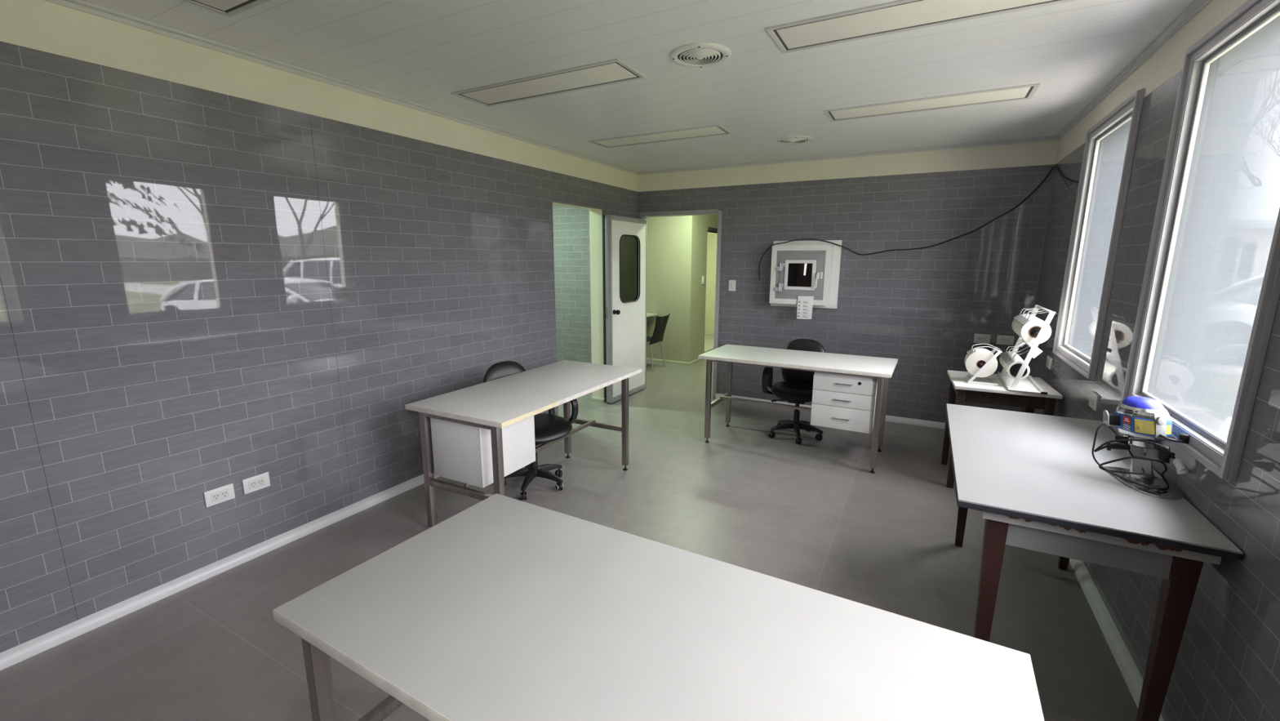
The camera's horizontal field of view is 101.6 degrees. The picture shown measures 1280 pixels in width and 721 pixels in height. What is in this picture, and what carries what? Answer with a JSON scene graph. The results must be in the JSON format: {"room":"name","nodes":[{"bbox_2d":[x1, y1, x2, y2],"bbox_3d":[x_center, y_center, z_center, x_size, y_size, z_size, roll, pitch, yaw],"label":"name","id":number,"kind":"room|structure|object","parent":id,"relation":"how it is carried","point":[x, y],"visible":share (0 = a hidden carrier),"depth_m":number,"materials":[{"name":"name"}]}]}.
{"room":"laboratory","nodes":[
{"label":"laboratory","id":0,"kind":"room"},
{"bbox_2d":[0,0,639,652],"bbox_3d":[-2.355,-0.185,2.500,0.171,2.669,9.720,6,12,28],"label":"wall","id":1,"kind":"structure","parent":0,"point":[217,269],"depth_m":2.66,"materials":[{"name":"grey brick"}]},
{"bbox_2d":[203,483,235,506],"bbox_3d":[-2.212,0.708,2.749,0.012,0.084,0.130,6,12,28],"label":"wall socket","id":2,"kind":"object","parent":1,"relation":"attached to","point":[221,494],"visible":1,"depth_m":2.74,"materials":[{"name":"white plastic"}]},
{"bbox_2d":[0,469,439,670],"bbox_3d":[-2.703,1.258,1.916,0.036,0.056,7.903,6,12,28],"label":"baseboard","id":3,"kind":"structure","parent":1,"relation":"attached to","point":[16,654],"depth_m":2.62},
{"bbox_2d":[241,471,270,493],"bbox_3d":[-2.129,0.679,2.899,0.012,0.084,0.130,6,12,28],"label":"wall socket","id":4,"kind":"object","parent":1,"relation":"attached to","point":[251,484],"visible":1,"depth_m":2.89,"materials":[{"name":"white plastic"}]},
{"bbox_2d":[44,0,639,175],"bbox_3d":[-2.293,-1.458,2.152,0.030,0.034,9.600,6,12,28],"label":"trim","id":5,"kind":"structure","parent":1,"relation":"attached to","point":[79,5],"depth_m":2.81,"materials":[{"name":"beige paint"}]},
{"bbox_2d":[591,396,604,402],"bbox_3d":[-0.495,0.457,6.119,0.170,0.045,0.018,6,12,28],"label":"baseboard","id":6,"kind":"structure","parent":1,"relation":"attached to","point":[593,398],"depth_m":6.12,"materials":[{"name":"beige paint"}]},
{"bbox_2d":[0,333,1137,720],"bbox_3d":[-0.578,0.840,4.570,7.208,0.120,14.950,6,12,28],"label":"floor","id":7,"kind":"structure","parent":0,"point":[812,513],"depth_m":2.92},
{"bbox_2d":[404,360,642,527],"bbox_3d":[-0.678,0.553,3.631,0.739,0.800,1.570,6,12,27],"label":"desk","id":8,"kind":"object","parent":7,"relation":"on","point":[482,433],"visible":0.84,"depth_m":3.09,"materials":[{"name":"white laminate"}]},
{"bbox_2d":[483,360,578,500],"bbox_3d":[-0.808,0.478,3.792,0.618,0.885,0.620,9,14,40],"label":"office chair","id":9,"kind":"object","parent":7,"relation":"on","point":[549,427],"visible":0.52,"depth_m":3.78,"materials":[{"name":"black plastic"}]},
{"bbox_2d":[646,312,657,316],"bbox_3d":[-0.312,-0.324,8.198,0.820,0.790,0.950,6,12,28],"label":"desk","id":10,"kind":"object","parent":7,"relation":"on","point":[648,314],"visible":0.04,"depth_m":8.25,"materials":[{"name":"white laminate"}]},
{"bbox_2d":[272,493,1044,720],"bbox_3d":[-0.024,1.011,1.272,1.574,0.800,0.742,6,13,29],"label":"desk","id":11,"kind":"object","parent":7,"relation":"on","point":[504,608],"visible":1,"depth_m":1.18,"materials":[{"name":"white laminate"}]},
{"bbox_2d":[646,312,670,371],"bbox_3d":[0.134,-0.295,7.939,0.537,0.836,0.454,6,12,28],"label":"chair","id":12,"kind":"object","parent":7,"relation":"on","point":[660,322],"visible":0.71,"depth_m":7.76,"materials":[{"name":"black plastic"}]},
{"bbox_2d":[761,338,826,444],"bbox_3d":[1.487,0.273,4.888,0.620,0.885,0.617,5,12,24],"label":"office chair","id":13,"kind":"object","parent":7,"relation":"on","point":[797,386],"visible":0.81,"depth_m":4.88,"materials":[{"name":"black plastic"}]},
{"bbox_2d":[697,344,897,473],"bbox_3d":[1.370,0.363,4.646,1.554,0.800,0.725,6,13,29],"label":"desk","id":14,"kind":"object","parent":7,"relation":"on","point":[850,392],"visible":1,"depth_m":4.23,"materials":[{"name":"white laminate"}]},
{"bbox_2d":[941,369,1062,488],"bbox_3d":[2.614,0.531,3.875,0.606,0.770,0.600,5,12,25],"label":"side table","id":15,"kind":"object","parent":7,"relation":"on","point":[959,386],"visible":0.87,"depth_m":3.65,"materials":[{"name":"white laminate"}]},
{"bbox_2d":[965,343,1002,386],"bbox_3d":[2.469,0.021,3.765,0.201,0.272,0.204,6,12,28],"label":"label holder","id":16,"kind":"object","parent":15,"relation":"on","point":[969,378],"visible":0.99,"depth_m":3.71,"materials":[{"name":"white paint"}]},
{"bbox_2d":[964,347,997,377],"bbox_3d":[2.457,0.015,3.765,0.192,0.192,0.167,6,12,28],"label":"roll","id":17,"kind":"object","parent":16,"relation":"on","point":[974,362],"visible":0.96,"depth_m":3.71,"materials":[{"name":"white paper"}]},
{"bbox_2d":[997,304,1056,394],"bbox_3d":[2.720,-0.104,3.691,0.230,0.545,0.606,6,12,28],"label":"dispenser","id":18,"kind":"object","parent":15,"relation":"on","point":[1034,351],"visible":0.94,"depth_m":3.54,"materials":[{"name":"white paint"}]},
{"bbox_2d":[999,351,1030,379],"bbox_3d":[2.689,0.031,3.755,0.128,0.128,0.526,6,12,28],"label":"roll","id":19,"kind":"object","parent":18,"relation":"on","point":[1011,369],"visible":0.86,"depth_m":3.58,"materials":[{"name":"white paper"}]},
{"bbox_2d":[1011,313,1051,343],"bbox_3d":[2.747,-0.227,3.674,0.164,0.164,0.526,6,12,28],"label":"roll","id":20,"kind":"object","parent":18,"relation":"on","point":[1028,331],"visible":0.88,"depth_m":3.49,"materials":[{"name":"white paper"}]},
{"bbox_2d":[955,506,1222,720],"bbox_3d":[1.793,0.815,2.344,0.603,0.789,1.320,6,12,28],"label":"wooden table","id":21,"kind":"object","parent":7,"relation":"on","point":[1180,570],"visible":0.45,"depth_m":1.73,"materials":[{"name":"brown wood"}]},
{"bbox_2d":[946,403,1244,560],"bbox_3d":[1.758,0.413,2.273,0.704,0.026,1.420,6,12,28],"label":"tabletop","id":22,"kind":"object","parent":21,"relation":"on","point":[1041,468],"visible":0.91,"depth_m":1.97,"materials":[{"name":"white laminate"}]},
{"bbox_2d":[1091,395,1189,499],"bbox_3d":[1.880,0.300,1.937,0.234,0.324,0.254,-7,13,-33],"label":"machine","id":23,"kind":"object","parent":22,"relation":"on","point":[1144,422],"visible":0.99,"depth_m":1.91,"materials":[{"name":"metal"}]},
{"bbox_2d":[1123,417,1130,431],"bbox_3d":[1.792,0.234,1.921,0.005,0.043,0.029,-1,11,-4],"label":"print","id":24,"kind":"object","parent":23,"relation":"on","point":[1126,421],"depth_m":1.92,"materials":[{"name":"red paper"}]},
{"bbox_2d":[1136,420,1152,432],"bbox_3d":[1.816,0.238,1.880,0.049,0.037,0.001,9,14,40],"label":"print","id":25,"kind":"object","parent":23,"relation":"on","point":[1142,426],"depth_m":1.88,"materials":[{"name":"yellow paper"}]},
{"bbox_2d":[81,0,1194,171],"bbox_3d":[-0.570,-1.888,4.042,7.208,0.100,14.950,6,12,28],"label":"ceiling","id":26,"kind":"structure","parent":0,"point":[423,52],"depth_m":2.79,"materials":[{"name":"paint"}]},
{"bbox_2d":[181,0,271,17],"bbox_3d":[-1.316,-1.411,1.842,1.237,0.006,0.324,6,12,28],"label":"recessed light","id":27,"kind":"object","parent":26,"relation":"in","point":[229,8],"visible":1,"depth_m":2.16,"materials":[{"name":"white plastic"}]},
{"bbox_2d":[194,0,248,11],"bbox_3d":[-1.316,-1.412,1.842,1.157,0.004,0.244,6,12,28],"label":"diffuser","id":28,"kind":"object","parent":27,"relation":"attached to","point":[217,5],"depth_m":2.16,"materials":[{"name":"white plastic"}]},
{"bbox_2d":[450,58,646,106],"bbox_3d":[-0.582,-1.665,3.168,1.237,0.006,0.324,6,12,28],"label":"recessed light","id":29,"kind":"object","parent":26,"relation":"in","point":[615,71],"visible":1,"depth_m":3.12,"materials":[{"name":"white plastic"}]},
{"bbox_2d":[587,124,733,148],"bbox_3d":[0.153,-1.920,4.497,1.237,0.006,0.324,6,12,28],"label":"recessed light","id":30,"kind":"object","parent":26,"relation":"in","point":[714,130],"visible":1,"depth_m":4.46,"materials":[{"name":"white plastic"}]},
{"bbox_2d":[669,43,731,67],"bbox_3d":[0.310,-1.565,2.696,0.316,0.018,0.316,6,12,28],"label":"ceiling vent","id":31,"kind":"object","parent":26,"relation":"in","point":[695,55],"visible":1,"depth_m":2.67,"materials":[{"name":"white plastic"}]},
{"bbox_2d":[775,135,813,144],"bbox_3d":[1.352,-1.927,4.582,0.316,0.018,0.316,6,12,28],"label":"ceiling vent","id":32,"kind":"object","parent":26,"relation":"in","point":[793,140],"visible":1,"depth_m":4.54,"materials":[{"name":"white plastic"}]},
{"bbox_2d":[764,0,1077,53],"bbox_3d":[1.190,-1.477,2.224,1.237,0.006,0.324,6,12,28],"label":"recessed light","id":33,"kind":"object","parent":26,"relation":"in","point":[901,15],"visible":1,"depth_m":2.28,"materials":[{"name":"white plastic"}]},
{"bbox_2d":[823,83,1039,121],"bbox_3d":[1.913,-1.728,3.531,1.237,0.006,0.324,6,12,28],"label":"recessed light","id":34,"kind":"object","parent":26,"relation":"in","point":[1026,91],"visible":1,"depth_m":3.49,"materials":[{"name":"white plastic"}]},
{"bbox_2d":[646,215,695,362],"bbox_3d":[0.148,-1.318,8.395,1.500,2.669,0.120,6,12,28],"label":"wall","id":35,"kind":"structure","parent":0,"point":[670,254],"depth_m":8.17,"materials":[{"name":"beige paint"}]},
{"bbox_2d":[646,357,691,365],"bbox_3d":[0.171,-0.012,8.553,1.434,0.045,0.018,6,12,28],"label":"baseboard","id":36,"kind":"structure","parent":35,"relation":"attached to","point":[647,358],"depth_m":8.38,"materials":[{"name":"beige paint"}]},
{"bbox_2d":[692,214,717,360],"bbox_3d":[1.573,-1.537,9.552,0.120,2.669,3.310,6,12,28],"label":"wall","id":37,"kind":"structure","parent":0,"point":[703,222],"depth_m":8.35,"materials":[{"name":"beige paint"}]},
{"bbox_2d":[688,358,702,365],"bbox_3d":[0.914,0.006,8.475,0.018,0.045,0.610,6,12,28],"label":"baseboard","id":38,"kind":"structure","parent":37,"relation":"attached to","point":[697,359],"depth_m":8.41,"materials":[{"name":"beige paint"}]},
{"bbox_2d":[702,275,704,284],"bbox_3d":[1.023,-1.296,8.425,0.014,0.124,0.084,6,12,28],"label":"light switch","id":39,"kind":"object","parent":37,"relation":"attached to","point":[703,277],"visible":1,"depth_m":8.41,"materials":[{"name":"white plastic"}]},
{"bbox_2d":[707,226,717,233],"bbox_3d":[1.242,-1.169,9.012,0.152,2.150,0.900,6,12,28],"label":"door","id":40,"kind":"structure","parent":37,"relation":"in","point":[710,229],"depth_m":8.58,"materials":[{"name":"black"}]},
{"bbox_2d":[704,231,717,334],"bbox_3d":[1.965,-1.864,11.248,3.920,2.669,0.100,6,12,28],"label":"wall","id":41,"kind":"structure","parent":0,"point":[712,237],"depth_m":11.45,"materials":[{"name":"beige paint"}]},
{"bbox_2d":[552,140,1059,422],"bbox_3d":[0.471,-0.923,6.357,7.048,2.669,0.120,6,12,28],"label":"wall","id":42,"kind":"structure","parent":0,"point":[924,308],"depth_m":5.23,"materials":[{"name":"grey brick"}]},
{"bbox_2d":[602,208,722,403],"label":"door","id":43,"kind":"structure","parent":42,"relation":"attached to","point":[624,238],"depth_m":6.07,"materials":[{"name":"metal"}]},
{"bbox_2d":[728,280,736,291],"bbox_3d":[1.054,-0.857,5.970,0.084,0.124,0.014,6,12,28],"label":"light switch","id":44,"kind":"object","parent":42,"relation":"attached to","point":[731,282],"visible":1,"depth_m":5.96,"materials":[{"name":"white plastic"}]},
{"bbox_2d":[768,240,842,308],"bbox_3d":[1.812,-0.938,5.664,0.696,0.698,0.632,6,12,28],"label":"box","id":45,"kind":"object","parent":42,"relation":"attached to","point":[798,268],"visible":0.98,"depth_m":5.46,"materials":[{"name":"white paint"}]},
{"bbox_2d":[796,296,813,319],"bbox_3d":[1.728,-0.554,5.468,0.160,0.242,0.018,6,12,28],"label":"paper sheet","id":46,"kind":"object","parent":45,"relation":"hanging from","point":[805,304],"visible":1,"depth_m":5.46,"materials":[{"name":"grey paper"}]},
{"bbox_2d":[715,393,945,429],"bbox_3d":[2.220,0.563,5.584,2.973,0.056,0.036,6,12,28],"label":"baseboard","id":47,"kind":"structure","parent":42,"relation":"attached to","point":[888,418],"depth_m":5.34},
{"bbox_2d":[639,135,1059,174],"bbox_3d":[1.757,-2.063,5.341,4.048,0.034,0.030,6,12,28],"label":"trim","id":48,"kind":"structure","parent":42,"relation":"attached to","point":[1052,137],"depth_m":5.09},
{"bbox_2d":[758,166,1079,279],"bbox_3d":[2.170,-1.181,4.659,2.517,1.008,1.096,6,12,28],"label":"cable","id":49,"kind":"object","parent":42,"relation":"attached to","point":[1056,167],"visible":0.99,"depth_m":4.95,"materials":[{"name":"rubber"}]},
{"bbox_2d":[973,333,991,343],"bbox_3d":[3.213,-0.205,4.902,0.130,0.084,0.012,6,12,28],"label":"wall socket","id":50,"kind":"object","parent":42,"relation":"attached to","point":[978,338],"visible":1,"depth_m":4.90,"materials":[{"name":"white plastic"}]},
{"bbox_2d":[995,334,1014,345],"bbox_3d":[3.371,-0.188,4.817,0.130,0.084,0.012,6,12,28],"label":"wall socket","id":51,"kind":"object","parent":42,"relation":"attached to","point":[1001,340],"visible":1,"depth_m":4.81,"materials":[{"name":"white plastic"}]},
{"bbox_2d":[1019,0,1279,720],"bbox_3d":[1.346,0.207,0.528,0.160,2.669,9.720,6,12,28],"label":"wall","id":52,"kind":"structure","parent":0,"point":[1227,665],"depth_m":1.93,"materials":[{"name":"grey tile"}]},
{"bbox_2d":[1017,164,1056,411],"bbox_3d":[3.530,-0.501,4.670,0.012,2.380,0.012,6,12,28],"label":"trim","id":53,"kind":"structure","parent":52,"relation":"attached to","point":[1055,165],"depth_m":4.56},
{"bbox_2d":[1045,355,1052,368],"bbox_3d":[3.093,0.014,3.951,0.012,0.084,0.130,6,12,28],"label":"wall socket","id":54,"kind":"object","parent":52,"relation":"attached to","point":[1048,363],"visible":1,"depth_m":3.92,"materials":[{"name":"white plastic"}]},
{"bbox_2d":[1088,391,1098,410],"bbox_3d":[2.499,0.221,2.877,0.012,0.084,0.130,6,12,28],"label":"wall socket","id":55,"kind":"object","parent":52,"relation":"attached to","point":[1094,397],"visible":1,"depth_m":2.85,"materials":[{"name":"white plastic"}]},
{"bbox_2d":[1052,88,1145,380],"bbox_3d":[2.771,-0.708,3.185,0.065,1.505,0.990,6,12,28],"label":"window","id":56,"kind":"structure","parent":52,"relation":"in","point":[1116,133],"depth_m":3.24,"materials":[{"name":"clear glass"}]},
{"bbox_2d":[1069,558,1164,720],"bbox_3d":[1.228,1.491,0.770,0.036,0.056,9.600,6,12,28],"label":"baseboard","id":57,"kind":"structure","parent":52,"relation":"attached to","point":[1134,680],"depth_m":2.28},
{"bbox_2d":[1056,0,1211,139],"bbox_3d":[1.238,-1.084,0.271,0.030,0.034,9.600,6,12,28],"label":"trim","id":58,"kind":"structure","parent":52,"relation":"attached to","point":[1196,6],"depth_m":2.64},
{"bbox_2d":[1120,0,1279,482],"bbox_3d":[2.033,-0.452,1.851,0.065,1.505,0.982,6,12,28],"label":"window","id":59,"kind":"structure","parent":52,"relation":"in","point":[1210,294],"depth_m":1.88,"materials":[{"name":"clear glass"}]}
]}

